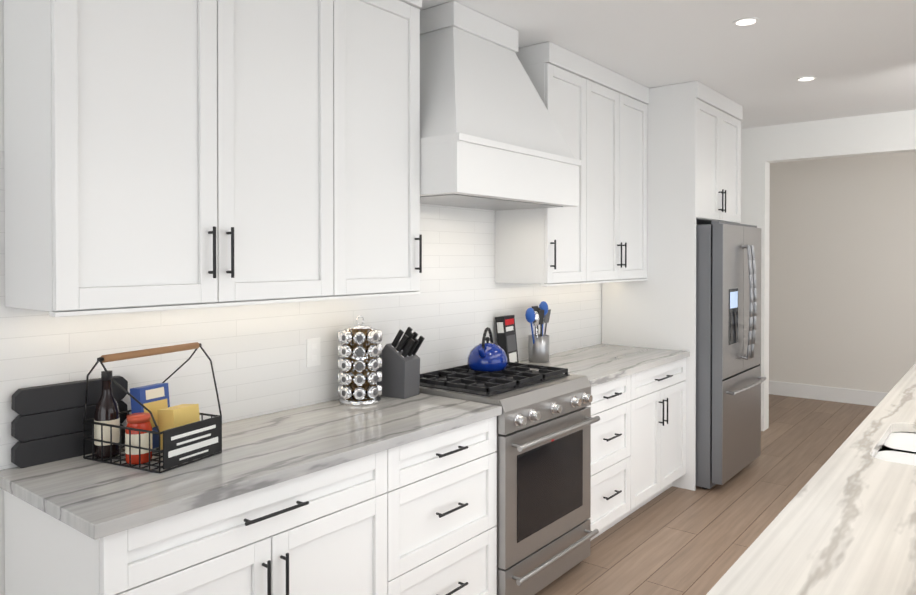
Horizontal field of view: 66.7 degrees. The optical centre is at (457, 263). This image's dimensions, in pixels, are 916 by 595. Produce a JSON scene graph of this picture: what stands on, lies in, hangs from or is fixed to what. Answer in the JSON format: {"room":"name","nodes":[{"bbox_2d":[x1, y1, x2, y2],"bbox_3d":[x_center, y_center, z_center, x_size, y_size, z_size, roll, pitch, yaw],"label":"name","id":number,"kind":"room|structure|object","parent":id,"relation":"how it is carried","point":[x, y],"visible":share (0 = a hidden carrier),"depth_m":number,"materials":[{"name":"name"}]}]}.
{"room":"kitchen","nodes":[
{"label":"kitchen","id":0,"kind":"room"},
{"bbox_2d":[0,0,601,594],"bbox_3d":[-0.710,0.164,2.935,0.150,2.700,9.620,0,1,38],"label":"wall","id":1,"kind":"structure","parent":0,"point":[2,560],"depth_m":2.03,"materials":[{"name":"white paint"}]},
{"bbox_2d":[3,0,350,316],"bbox_3d":[-0.872,-0.528,2.321,0.346,1.303,1.018,0,1,38],"label":"upper cabinet","id":2,"kind":"object","parent":1,"relation":"attached to","point":[160,155],"depth_m":2.09,"materials":[{"name":"white wood"}]},
{"bbox_2d":[0,151,600,469],"bbox_3d":[-0.685,0.129,2.844,0.003,0.930,5.508,0,1,38],"label":"backsplash","id":3,"kind":"structure","parent":1,"relation":"attached to","point":[449,313],"depth_m":2.81,"materials":[{"name":"tile"}]},
{"bbox_2d":[306,338,320,366],"bbox_3d":[-0.608,0.374,2.933,0.007,0.116,0.072,0,1,38],"label":"electrical outlet plate","id":4,"kind":"object","parent":3,"relation":"attached to","point":[313,357],"depth_m":2.93,"materials":[{"name":"white plastic"}]},
{"bbox_2d":[351,0,421,298],"bbox_3d":[-0.462,-0.533,2.836,0.346,1.303,0.539,0,1,38],"label":"upper cabinet","id":5,"kind":"object","parent":1,"relation":"attached to","point":[386,238],"depth_m":2.79,"materials":[{"name":"white wood"}]},
{"bbox_2d":[420,1,580,210],"bbox_3d":[0.107,-0.740,3.384,0.553,0.897,1.022,0,1,38],"label":"range hood","id":6,"kind":"object","parent":1,"relation":"attached to","point":[491,138],"visible":0.65,"depth_m":3.17,"materials":[{"name":"white painted wood"}]},
{"bbox_2d":[495,42,594,285],"bbox_3d":[0.501,-0.543,4.049,0.346,1.303,0.499,0,1,38],"label":"upper cabinet","id":7,"kind":"object","parent":1,"relation":"attached to","point":[543,246],"depth_m":3.91,"materials":[{"name":"white wood"}]},
{"bbox_2d":[595,63,648,282],"bbox_3d":[0.873,-0.547,4.518,0.346,1.303,0.939,0,1,38],"label":"upper cabinet","id":8,"kind":"object","parent":1,"relation":"attached to","point":[599,116],"depth_m":4.44,"materials":[{"name":"white wood"}]},
{"bbox_2d":[419,0,915,128],"bbox_3d":[2.045,-1.203,1.929,6.600,0.050,11.490,0,1,38],"label":"ceiling","id":9,"kind":"structure","parent":0,"point":[856,57],"depth_m":3.81,"materials":[{"name":"white paint"}]},
{"bbox_2d":[732,17,759,25],"bbox_3d":[1.412,-1.187,3.413,0.122,0.005,0.133,0,1,38],"label":"recessed light","id":10,"kind":"object","parent":9,"relation":"in","point":[747,21],"depth_m":3.41,"materials":[{"name":"white"}]},
{"bbox_2d":[796,76,816,81],"bbox_3d":[2.253,-1.197,4.503,0.119,0.005,0.130,0,1,38],"label":"recessed light","id":11,"kind":"object","parent":9,"relation":"in","point":[808,78],"depth_m":4.49,"materials":[{"name":"white"}]},
{"bbox_2d":[535,394,875,594],"bbox_3d":[2.045,1.547,1.953,6.600,0.050,11.490,0,1,38],"label":"floor","id":12,"kind":"structure","parent":0,"point":[672,540],"depth_m":4.09,"materials":[{"name":"brown wood"}]},
{"bbox_2d":[4,449,395,594],"bbox_3d":[-0.785,1.077,2.224,0.619,0.885,0.965,0,1,38],"label":"base cabinet","id":13,"kind":"object","parent":12,"relation":"on","point":[390,496],"depth_m":1.99,"materials":[{"name":"white wood"}]},
{"bbox_2d":[0,393,501,540],"bbox_3d":[-0.581,0.615,2.456,0.644,0.035,1.648,0,1,38],"label":"countertop","id":14,"kind":"structure","parent":13,"relation":"on","point":[96,500],"depth_m":2.08,"materials":[{"name":"white stone"}]},
{"bbox_2d":[11,376,127,467],"bbox_3d":[-1.198,0.484,2.163,0.030,0.232,0.330,3,2,38],"label":"boards","id":15,"kind":"object","parent":14,"relation":"on","point":[47,424],"visible":0.85,"depth_m":2.11,"materials":[{"name":"grey wood"}]},
{"bbox_2d":[83,342,221,472],"bbox_3d":[-0.947,0.432,2.170,0.343,0.335,0.380,0,1,26],"label":"wire basket","id":16,"kind":"object","parent":14,"relation":"on","point":[179,435],"visible":1,"depth_m":2.13,"materials":[{"name":"black metal"}]},
{"bbox_2d":[94,370,119,458],"bbox_3d":[-1.089,0.465,2.160,0.071,0.262,0.071,0,1,26],"label":"bottle","id":17,"kind":"object","parent":16,"relation":"on","point":[107,411],"depth_m":2.14,"materials":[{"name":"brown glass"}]},
{"bbox_2d":[125,412,151,463],"bbox_3d":[-0.963,0.526,2.100,0.075,0.140,0.075,0,1,26],"label":"jar","id":18,"kind":"object","parent":16,"relation":"on","point":[135,421],"depth_m":2.07,"materials":[{"name":"red glass"}]},
{"bbox_2d":[337,316,381,405],"bbox_3d":[-0.420,0.408,2.988,0.190,0.370,0.190,0,1,38],"label":"spice carousel","id":19,"kind":"object","parent":14,"relation":"on","point":[359,349],"visible":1,"depth_m":2.92,"materials":[{"name":"silver metal"}]},
{"bbox_2d":[377,327,424,398],"bbox_3d":[-0.268,0.438,3.129,0.232,0.307,0.120,0,1,30],"label":"knife block","id":20,"kind":"object","parent":14,"relation":"on","point":[400,369],"visible":0.98,"depth_m":3.08,"materials":[{"name":"dark grey painted wood"},{"name":"black plastic"}]},
{"bbox_2d":[396,417,496,594],"bbox_3d":[-0.300,1.072,2.834,0.619,0.885,0.713,0,1,38],"label":"base cabinet","id":21,"kind":"object","parent":12,"relation":"on","point":[446,484],"depth_m":2.68,"materials":[{"name":"white wood"}]},
{"bbox_2d":[419,362,599,594],"bbox_3d":[0.211,1.022,3.373,0.696,0.976,0.766,0,1,38],"label":"range","id":22,"kind":"object","parent":12,"relation":"on","point":[545,421],"visible":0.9,"depth_m":3.15,"materials":[{"name":"silver metal"}]},
{"bbox_2d":[467,327,507,371],"bbox_3d":[0.142,0.426,3.476,0.204,0.213,0.244,0,1,18],"label":"kettle","id":23,"kind":"object","parent":22,"relation":"on","point":[487,356],"visible":1,"depth_m":3.42,"materials":[{"name":"blue metal"}]},
{"bbox_2d":[587,372,638,540],"bbox_3d":[0.588,1.062,3.951,0.619,0.885,0.605,0,1,38],"label":"base cabinet","id":24,"kind":"object","parent":12,"relation":"on","point":[638,435],"depth_m":3.80,"materials":[{"name":"white wood"}]},
{"bbox_2d":[519,344,689,387],"bbox_3d":[0.846,0.600,4.252,0.644,0.035,1.404,0,1,38],"label":"countertop","id":25,"kind":"structure","parent":24,"relation":"on","point":[601,363],"depth_m":4.19,"materials":[{"name":"white stone"}]},
{"bbox_2d":[495,315,518,362],"bbox_3d":[0.280,0.442,3.975,0.057,0.286,0.137,-7,-3,30],"label":"product box","id":26,"kind":"object","parent":25,"relation":"on","point":[506,334],"visible":0.88,"depth_m":3.93,"materials":[{"name":"black cardboard"}]},
{"bbox_2d":[525,301,550,362],"bbox_3d":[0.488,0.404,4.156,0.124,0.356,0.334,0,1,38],"label":"utensil crock","id":27,"kind":"object","parent":25,"relation":"on","point":[538,348],"visible":1,"depth_m":4.10,"materials":[{"name":"silver metal"}]},
{"bbox_2d":[639,356,689,507],"bbox_3d":[1.005,1.058,4.478,0.619,0.885,0.859,0,1,38],"label":"base cabinet","id":28,"kind":"object","parent":12,"relation":"on","point":[662,391],"depth_m":4.30,"materials":[{"name":"white wood"}]},
{"bbox_2d":[602,81,742,490],"bbox_3d":[1.614,0.145,5.162,0.711,2.698,0.982,0,1,38],"label":"enclosure","id":29,"kind":"object","parent":12,"relation":"on","point":[694,154],"visible":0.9,"depth_m":4.72,"materials":[{"name":"white wood"}]},
{"bbox_2d":[696,221,765,488],"bbox_3d":[1.708,0.606,5.089,0.882,1.777,0.887,0,1,38],"label":"refrigerator","id":30,"kind":"object","parent":12,"relation":"on","point":[729,379],"visible":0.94,"depth_m":4.62,"materials":[{"name":"grey metal"}]},
{"bbox_2d":[706,363,915,594],"bbox_3d":[1.922,1.060,2.245,1.100,0.920,4.100,0,1,38],"label":"kitchen island","id":31,"kind":"object","parent":12,"relation":"on","point":[843,522],"visible":1,"depth_m":1.60,"materials":[{"name":"white stone"}]},
{"bbox_2d":[878,432,915,453],"bbox_3d":[1.636,0.740,2.252,0.520,0.209,0.662,0,1,38],"label":"sink","id":32,"kind":"object","parent":31,"relation":"in","point":[894,442],"depth_m":2.44,"materials":[{"name":"white ceramic"}]},
{"bbox_2d":[741,110,915,430],"bbox_3d":[4.638,0.148,4.724,6.000,2.700,0.165,0,1,38],"label":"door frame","id":33,"kind":"structure","parent":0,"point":[763,148],"depth_m":6.04,"materials":[{"name":"white paint"}]},
{"bbox_2d":[769,152,915,392],"bbox_3d":[5.540,0.134,6.342,6.600,2.700,0.150,0,1,38],"label":"wall","id":34,"kind":"structure","parent":0,"point":[842,272],"depth_m":7.38,"materials":[{"name":"beige paint"}]},
{"bbox_2d":[769,381,887,405],"bbox_3d":[5.547,1.410,6.240,6.450,0.150,0.018,0,1,38],"label":"baseboard","id":35,"kind":"structure","parent":34,"relation":"attached to","point":[853,396],"depth_m":7.49,"materials":[{"name":"white"}]}
]}

